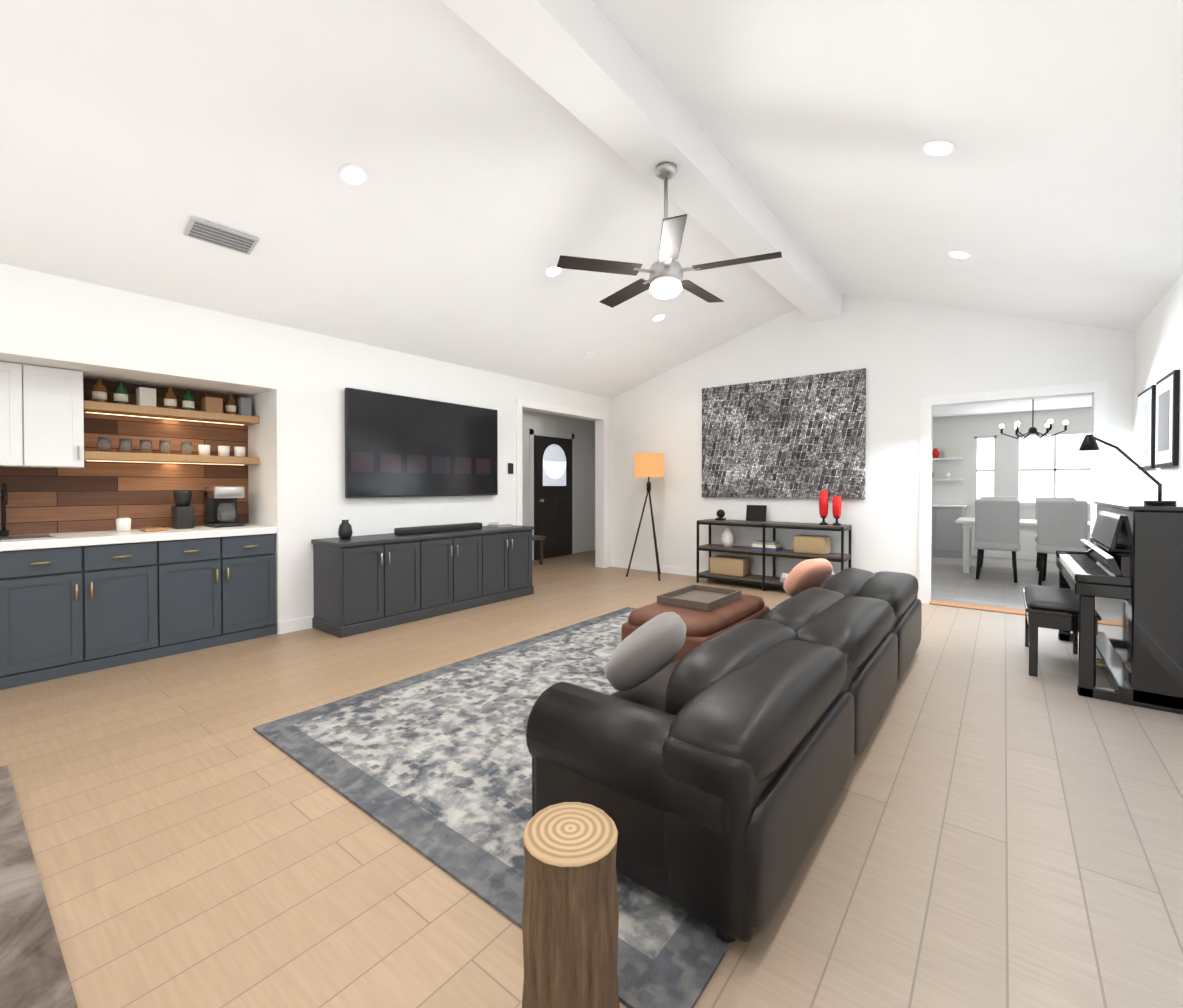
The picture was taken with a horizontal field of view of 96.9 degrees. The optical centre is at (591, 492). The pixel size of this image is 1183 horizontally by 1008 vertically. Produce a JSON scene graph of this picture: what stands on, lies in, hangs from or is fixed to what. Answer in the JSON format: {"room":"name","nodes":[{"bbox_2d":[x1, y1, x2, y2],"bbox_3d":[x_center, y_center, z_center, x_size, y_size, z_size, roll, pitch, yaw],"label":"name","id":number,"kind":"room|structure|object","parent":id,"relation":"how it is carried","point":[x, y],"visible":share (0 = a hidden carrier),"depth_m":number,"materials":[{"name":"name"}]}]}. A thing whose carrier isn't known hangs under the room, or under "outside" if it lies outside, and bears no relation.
{"room":"living room","nodes":[
{"label":"living room","id":0,"kind":"room"},
{"bbox_2d":[0,356,269,534],"bbox_3d":[-3.795,0.126,3.661,0.600,2.160,2.800,1,1,38],"label":"wall","id":1,"kind":"structure","parent":0,"point":[259,477],"depth_m":4.53,"materials":[{"name":"paint"}]},
{"bbox_2d":[0,378,248,534],"bbox_3d":[-3.946,-0.278,3.775,0.014,1.153,2.598,1,1,38],"label":"backsplash panel","id":2,"kind":"object","parent":1,"relation":"attached to","point":[97,495],"visible":0.56,"depth_m":4.12,"materials":[{"name":"brown wood"}]},
{"bbox_2d":[0,361,39,467],"bbox_3d":[-4.068,-0.510,3.336,0.330,0.678,0.706,1,1,38],"label":"upper cabinet","id":3,"kind":"object","parent":2,"relation":"attached to","point":[19,383],"depth_m":3.46,"materials":[{"name":"white wood"}]},
{"bbox_2d":[40,366,83,467],"bbox_3d":[-3.814,-0.513,3.660,0.330,0.678,0.353,1,1,38],"label":"upper cabinet","id":4,"kind":"object","parent":2,"relation":"attached to","point":[41,418],"depth_m":3.61,"materials":[{"name":"white wood"}]},
{"bbox_2d":[83,400,259,464],"bbox_3d":[-3.376,-0.450,4.261,0.274,0.424,1.124,1,1,38],"label":"bar shelf","id":5,"kind":"object","parent":2,"relation":"attached to","point":[96,407],"visible":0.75,"depth_m":4.13,"materials":[{"name":"brown wood"}]},
{"bbox_2d":[92,378,251,456],"bbox_3d":[-3.363,-0.574,4.266,0.140,0.544,1.021,1,1,38],"label":"glassware","id":6,"kind":"object","parent":5,"relation":"on","point":[239,406],"visible":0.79,"depth_m":4.19,"materials":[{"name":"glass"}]},
{"bbox_2d":[0,263,610,633],"bbox_3d":[-2.848,-0.115,5.426,1.600,2.600,11.350,1,1,38],"label":"wall","id":7,"kind":"structure","parent":0,"point":[305,379],"depth_m":4.56,"materials":[{"name":"paint"}]},
{"bbox_2d":[278,616,313,634],"bbox_3d":[-1.783,1.134,5.488,0.015,0.100,2.739,1,1,38],"label":"baseboard","id":8,"kind":"structure","parent":7,"relation":"attached to","point":[294,625],"depth_m":4.51,"materials":[{"name":"white wood"}]},
{"bbox_2d":[345,388,497,497],"bbox_3d":[-1.699,-0.462,5.529,0.069,1.010,1.820,1,1,38],"label":"wall-mounted tv","id":9,"kind":"object","parent":7,"relation":"attached to","point":[399,446],"visible":0.98,"depth_m":5.36,"materials":[{"name":"black plastic"}]},
{"bbox_2d":[508,463,512,473],"bbox_3d":[-0.996,-0.293,6.467,0.019,0.130,0.080,1,1,38],"label":"switch","id":10,"kind":"object","parent":7,"relation":"attached to","point":[510,468],"visible":1,"depth_m":6.45,"materials":[{"name":"black plastic"}]},
{"bbox_2d":[529,429,574,559],"bbox_3d":[-0.628,0.040,9.185,0.138,2.200,1.160,1,1,38],"label":"front door","id":11,"kind":"structure","parent":7,"relation":"in","point":[551,487],"depth_m":9.15,"materials":[{"name":"black wood"}]},
{"bbox_2d":[516,398,607,567],"bbox_3d":[-0.347,-0.007,7.296,0.020,2.340,1.900,1,1,38],"label":"door frame","id":12,"kind":"structure","parent":7,"relation":"attached to","point":[520,403],"depth_m":7.18,"materials":[{"name":"white wood"}]},
{"bbox_2d":[0,550,1182,1007],"bbox_3d":[0.935,1.238,4.914,9.000,0.106,15.200,1,1,38],"label":"floor","id":13,"kind":"structure","parent":0,"point":[1002,828],"depth_m":1.84,"materials":[{"name":"brown wood"}]},
{"bbox_2d":[0,548,11,689],"bbox_3d":[-4.046,0.787,3.128,0.663,0.849,0.722,1,1,38],"label":"base cabinet","id":14,"kind":"object","parent":13,"relation":"on","point":[5,553],"depth_m":3.22,"materials":[{"name":"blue wood"}]},
{"bbox_2d":[0,765,77,1007],"bbox_3d":[-2.482,1.232,1.040,1.780,0.008,1.885,1,1,38],"label":"rug","id":15,"kind":"object","parent":13,"relation":"on","point":[33,972],"visible":1,"depth_m":1.46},
{"bbox_2d":[12,540,171,687],"bbox_3d":[-3.611,0.780,3.710,0.628,0.849,0.840,1,1,38],"label":"base cabinet","id":16,"kind":"object","parent":13,"relation":"on","point":[73,603],"depth_m":3.51,"materials":[{"name":"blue wood"}]},
{"bbox_2d":[0,524,275,551],"bbox_3d":[-3.696,0.329,3.586,0.646,0.055,2.598,1,1,38],"label":"countertop","id":17,"kind":"structure","parent":16,"relation":"on","point":[70,539],"depth_m":3.73,"materials":[{"name":"white stone"}]},
{"bbox_2d":[0,483,244,540],"bbox_3d":[-3.520,0.117,3.877,0.415,0.361,1.640,1,1,38],"label":"countertop items","id":18,"kind":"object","parent":17,"relation":"on","point":[220,506],"depth_m":4.24,"materials":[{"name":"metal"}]},
{"bbox_2d":[172,532,276,654],"bbox_3d":[-3.159,0.773,4.284,0.628,0.849,0.843,1,1,38],"label":"base cabinet","id":19,"kind":"object","parent":13,"relation":"on","point":[224,588],"depth_m":4.12,"materials":[{"name":"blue wood"}]},
{"bbox_2d":[311,525,533,637],"bbox_3d":[-1.552,0.795,5.327,0.539,0.779,2.260,1,1,38],"label":"tv console","id":20,"kind":"object","parent":13,"relation":"on","point":[364,583],"visible":1,"depth_m":4.84,"materials":[{"name":"grey wood"}]},
{"bbox_2d":[338,520,352,539],"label":"vase","id":21,"kind":"object","parent":20,"relation":"on","point":[345,530],"depth_m":4.57,"materials":[{"name":"black ceramic"}]},
{"bbox_2d":[394,522,481,535],"bbox_3d":[-1.578,0.370,5.380,0.220,0.069,1.000,1,1,38],"label":"soundbar","id":22,"kind":"object","parent":20,"relation":"on","point":[433,529],"visible":1,"depth_m":5.25,"materials":[{"name":"black plastic"}]},
{"bbox_2d":[488,521,510,527],"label":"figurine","id":23,"kind":"object","parent":20,"relation":"on","point":[498,524],"depth_m":5.97,"materials":[{"name":"white ceramic"}]},
{"bbox_2d":[253,607,731,1007],"bbox_3d":[0.277,1.204,3.268,2.440,0.011,3.400,1,1,38],"label":"rug","id":24,"kind":"object","parent":13,"relation":"on","point":[434,766],"visible":0.5,"depth_m":2.30,"materials":[{"name":"grey carpet"}]},
{"bbox_2d":[621,594,769,662],"bbox_3d":[0.758,0.974,3.651,0.600,0.437,1.100,1,1,38],"label":"ottoman","id":25,"kind":"object","parent":24,"relation":"on","point":[702,626],"visible":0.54,"depth_m":3.35,"materials":[{"name":"brown leather"}]},
{"bbox_2d":[657,584,740,610],"bbox_3d":[0.759,0.730,3.666,0.380,0.050,0.530,1,1,38],"label":"tray","id":26,"kind":"object","parent":25,"relation":"on","point":[701,597],"visible":0.98,"depth_m":3.66,"materials":[{"name":"brown wood"}]},
{"bbox_2d":[526,568,921,942],"bbox_3d":[1.139,0.882,2.936,0.870,0.641,3.450,1,1,38],"label":"sofa","id":27,"kind":"object","parent":24,"relation":"on","point":[709,777],"visible":0.94,"depth_m":1.64,"materials":[{"name":"black leather"}]},
{"bbox_2d":[605,612,686,690],"bbox_3d":[0.235,0.671,2.239,0.394,0.289,0.451,1,1,38],"label":"sofa pillow","id":28,"kind":"object","parent":27,"relation":"on","point":[649,649],"visible":1,"depth_m":2.06,"materials":[{"name":"grey fabric"}]},
{"bbox_2d":[783,558,832,595],"bbox_3d":[1.655,0.654,4.010,0.320,0.312,0.371,1,1,38],"label":"sofa pillow","id":29,"kind":"object","parent":27,"relation":"on","point":[805,575],"visible":0.88,"depth_m":3.91,"materials":[{"name":"pink fabric"}]},
{"bbox_2d":[532,535,545,564],"bbox_3d":[-1.140,0.927,8.135,0.350,0.449,0.900,1,1,38],"label":"bench","id":30,"kind":"object","parent":13,"relation":"on","point":[537,537],"visible":0.29,"depth_m":8.31,"materials":[{"name":"brown wood"}]},
{"bbox_2d":[522,802,619,1007],"bbox_3d":[-0.045,0.977,1.127,0.236,0.515,0.232,1,1,38],"label":"tree stump","id":31,"kind":"object","parent":13,"relation":"on","point":[570,915],"visible":1,"depth_m":1.05,"materials":[{"name":"brown wood"}]},
{"bbox_2d":[626,453,663,580],"bbox_3d":[0.821,0.322,7.231,0.552,1.697,0.516,1,1,38],"label":"floor lamp","id":32,"kind":"object","parent":13,"relation":"on","point":[648,465],"visible":0.92,"depth_m":7.04,"materials":[{"name":"orange fabric"}]},
{"bbox_2d":[696,519,851,590],"bbox_3d":[2.160,0.770,6.375,1.750,0.806,0.380,1,1,38],"label":"console table","id":33,"kind":"object","parent":13,"relation":"on","point":[763,580],"visible":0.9,"depth_m":6.28,"materials":[{"name":"black metal"}]},
{"bbox_2d":[715,509,725,520],"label":"figurine","id":34,"kind":"object","parent":33,"relation":"on","point":[720,513],"depth_m":6.71,"materials":[{"name":"black metal"}]},
{"bbox_2d":[721,528,734,546],"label":"vase","id":35,"kind":"object","parent":33,"relation":"on","point":[728,539],"depth_m":6.64,"materials":[{"name":"white ceramic"}]},
{"bbox_2d":[710,555,749,576],"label":"storage box","id":36,"kind":"object","parent":33,"relation":"on","point":[735,566],"depth_m":6.57,"materials":[{"name":"beige cardboard"}]},
{"bbox_2d":[746,505,766,521],"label":"picture frame","id":37,"kind":"object","parent":33,"relation":"on","point":[753,512],"depth_m":6.56,"materials":[{"name":"black metal"}]},
{"bbox_2d":[751,540,782,551],"label":"books","id":38,"kind":"object","parent":33,"relation":"on","point":[774,546],"depth_m":6.31,"materials":[{"name":"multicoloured paper"}]},
{"bbox_2d":[793,534,830,554],"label":"storage box","id":39,"kind":"object","parent":33,"relation":"on","point":[803,544],"depth_m":5.96,"materials":[{"name":"beige cardboard"}]},
{"bbox_2d":[819,490,841,525],"label":"vases","id":40,"kind":"object","parent":33,"relation":"on","point":[823,499],"depth_m":5.93,"materials":[{"name":"red glass"}]},
{"bbox_2d":[931,504,966,557],"bbox_3d":[6.210,0.679,9.427,0.840,0.903,0.567,1,1,38],"label":"sideboard","id":41,"kind":"object","parent":13,"relation":"on","point":[947,536],"visible":0.6,"depth_m":9.11,"materials":[{"name":"grey wood"}]},
{"bbox_2d":[929,599,1024,615],"bbox_3d":[4.120,1.178,5.232,1.250,0.018,0.220,1,1,38],"label":"trim","id":42,"kind":"structure","parent":13,"relation":"on","point":[980,607],"depth_m":5.32,"materials":[{"name":"brown wood"}]},
{"bbox_2d":[974,497,1019,582],"bbox_3d":[5.392,0.624,6.979,0.480,1.073,0.551,1,1,38],"label":"dining chair","id":43,"kind":"object","parent":13,"relation":"on","point":[997,519],"depth_m":6.79,"materials":[{"name":"grey fabric"}]},
{"bbox_2d":[955,517,1090,572],"bbox_3d":[6.172,0.779,7.277,1.800,0.753,0.900,1,1,38],"label":"dining table","id":44,"kind":"object","parent":13,"relation":"on","point":[1024,525],"visible":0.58,"depth_m":7.46,"materials":[{"name":"white wood"}]},
{"bbox_2d":[1034,497,1087,584],"bbox_3d":[5.881,0.629,6.543,0.558,1.073,0.487,-1,1,-43],"label":"dining chair","id":45,"kind":"object","parent":13,"relation":"on","point":[1062,523],"depth_m":6.40,"materials":[{"name":"grey fabric"}]},
{"bbox_2d":[1022,585,1100,685],"bbox_3d":[3.258,0.959,3.674,0.360,0.491,0.870,1,1,38],"label":"piano bench","id":46,"kind":"object","parent":13,"relation":"on","point":[1052,607],"visible":0.75,"depth_m":3.43,"materials":[{"name":"black wood"}]},
{"bbox_2d":[1056,500,1182,714],"bbox_3d":[3.554,0.639,3.546,0.538,1.134,1.520,1,1,38],"label":"piano","id":47,"kind":"object","parent":13,"relation":"on","point":[1125,569],"visible":0.98,"depth_m":2.99,"materials":[{"name":"black wood"}]},
{"bbox_2d":[1079,434,1175,503],"bbox_3d":[3.674,-0.182,3.628,0.140,0.504,0.876,0,1,19],"label":"desk lamp","id":48,"kind":"object","parent":47,"relation":"on","point":[1089,442],"visible":0.98,"depth_m":3.66,"materials":[{"name":"black metal"}]},
{"bbox_2d":[0,0,1182,398],"bbox_3d":[-0.436,-1.874,2.584,5.980,1.094,9.900,1,1,38],"label":"ceiling","id":49,"kind":"structure","parent":0,"point":[136,136],"depth_m":2.96,"materials":[{"name":"paint"}]},
{"bbox_2d":[183,217,258,254],"bbox_3d":[-2.357,-1.630,3.348,0.176,0.062,0.360,1,1,38],"label":"ceiling vent","id":50,"kind":"object","parent":49,"relation":"in","point":[212,233],"visible":1,"depth_m":3.33,"materials":[{"name":"grey metal"}]},
{"bbox_2d":[338,164,368,186],"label":"recessed light","id":51,"kind":"object","parent":49,"relation":"in","point":[355,175],"depth_m":3.12,"materials":[{"name":"white plastic"}]},
{"bbox_2d":[544,265,562,276],"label":"recessed light","id":52,"kind":"object","parent":49,"relation":"in","point":[551,271],"depth_m":4.52,"materials":[{"name":"white plastic"}]},
{"bbox_2d":[584,350,594,357],"bbox_3d":[-0.021,-1.660,6.308,0.134,0.069,0.130,1,1,38],"label":"smoke detector","id":53,"kind":"object","parent":49,"relation":"attached to","point":[589,354],"visible":1,"depth_m":6.28,"materials":[{"name":"white plastic"}]},
{"bbox_2d":[441,0,841,321],"bbox_3d":[-0.239,-2.149,2.330,0.300,0.340,9.750,1,1,38],"label":"ridge beam","id":54,"kind":"structure","parent":49,"relation":"attached to","point":[582,61],"depth_m":2.86,"materials":[{"name":"paint"}]},
{"bbox_2d":[557,162,781,307],"bbox_3d":[0.487,-1.599,3.251,1.308,0.778,1.258,1,1,38],"label":"ceiling fan","id":55,"kind":"object","parent":54,"relation":"hanging from","point":[665,271],"visible":1,"depth_m":3.14,"materials":[{"name":"silver metal"}]},
{"bbox_2d":[651,313,665,321],"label":"recessed light","id":56,"kind":"object","parent":49,"relation":"in","point":[658,317],"depth_m":5.80,"materials":[{"name":"white"}]},
{"bbox_2d":[920,140,956,156],"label":"recessed light","id":57,"kind":"object","parent":49,"relation":"in","point":[935,148],"depth_m":2.75,"materials":[{"name":"white"}]},
{"bbox_2d":[946,250,971,258],"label":"recessed light","id":58,"kind":"object","parent":49,"relation":"in","point":[958,254],"depth_m":4.01,"materials":[{"name":"white"}]},
{"bbox_2d":[611,294,1133,601],"bbox_3d":[2.579,-0.612,6.430,5.980,3.570,0.150,1,1,38],"label":"wall","id":59,"kind":"structure","parent":0,"point":[907,356],"depth_m":5.91,"materials":[{"name":"paint"}]},
{"bbox_2d":[609,560,918,598],"bbox_3d":[1.898,1.118,6.872,4.090,0.100,0.030,1,1,38],"label":"baseboard","id":60,"kind":"structure","parent":59,"relation":"attached to","point":[612,563],"depth_m":7.64,"materials":[{"name":"white wood"}]},
{"bbox_2d":[702,368,865,498],"bbox_3d":[2.298,-0.663,6.526,2.000,1.470,0.043,1,1,38],"label":"canvas art","id":61,"kind":"object","parent":59,"relation":"attached to","point":[799,437],"visible":0.93,"depth_m":6.42},
{"bbox_2d":[919,381,1107,608],"bbox_3d":[4.070,0.093,5.157,1.430,2.190,0.020,1,1,38],"label":"door frame","id":62,"kind":"structure","parent":59,"relation":"attached to","point":[1100,391],"depth_m":5.20,"materials":[{"name":"white wood"}]},
{"bbox_2d":[932,395,1091,555],"bbox_3d":[5.657,-0.137,7.259,4.000,2.600,4.950,1,1,38],"label":"wall","id":63,"kind":"structure","parent":0,"point":[958,427],"depth_m":9.06,"materials":[{"name":"paint"}]},
{"bbox_2d":[932,448,961,479],"bbox_3d":[6.344,-0.507,9.543,0.650,0.586,0.197,1,1,38],"label":"wall shelf","id":64,"kind":"object","parent":63,"relation":"attached to","point":[950,454],"visible":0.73,"depth_m":9.43,"materials":[{"name":"white wood"}]},
{"bbox_2d":[972,550,1055,560],"bbox_3d":[7.090,1.088,9.094,3.700,0.094,0.015,1,1,38],"label":"baseboard","id":65,"kind":"structure","parent":63,"relation":"attached to","point":[974,553],"depth_m":9.00,"materials":[{"name":"white wood"}]},
{"bbox_2d":[970,431,1091,507],"bbox_3d":[7.442,-0.371,8.861,1.680,1.230,0.160,1,1,38],"label":"dining room window","id":66,"kind":"structure","parent":63,"relation":"in","point":[1058,465],"depth_m":8.83,"materials":[{"name":"white glass"}]},
{"bbox_2d":[999,399,1067,438],"bbox_3d":[6.133,-1.043,7.287,0.736,0.587,0.645,1,1,38],"label":"dining chandelier","id":67,"kind":"object","parent":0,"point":[1032,430],"visible":0.92,"depth_m":7.26,"materials":[{"name":"black metal"}]},
{"bbox_2d":[1132,275,1182,503],"bbox_3d":[1.854,-0.060,0.803,0.150,2.600,9.900,1,1,38],"label":"wall","id":68,"kind":"structure","parent":0,"point":[1158,344],"depth_m":3.81,"materials":[{"name":"paint"}]},
{"bbox_2d":[1137,385,1152,469],"bbox_3d":[4.344,-0.490,4.107,0.029,0.620,0.540,1,1,38],"label":"framed picture","id":69,"kind":"object","parent":68,"relation":"attached to","point":[1145,398],"depth_m":4.07,"materials":[{"name":"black paper"}]},
{"bbox_2d":[1152,369,1179,468],"bbox_3d":[3.942,-0.484,3.597,0.029,0.620,0.520,1,1,38],"label":"framed picture","id":70,"kind":"object","parent":68,"relation":"attached to","point":[1158,426],"depth_m":3.53,"materials":[{"name":"black metal"}]}
]}

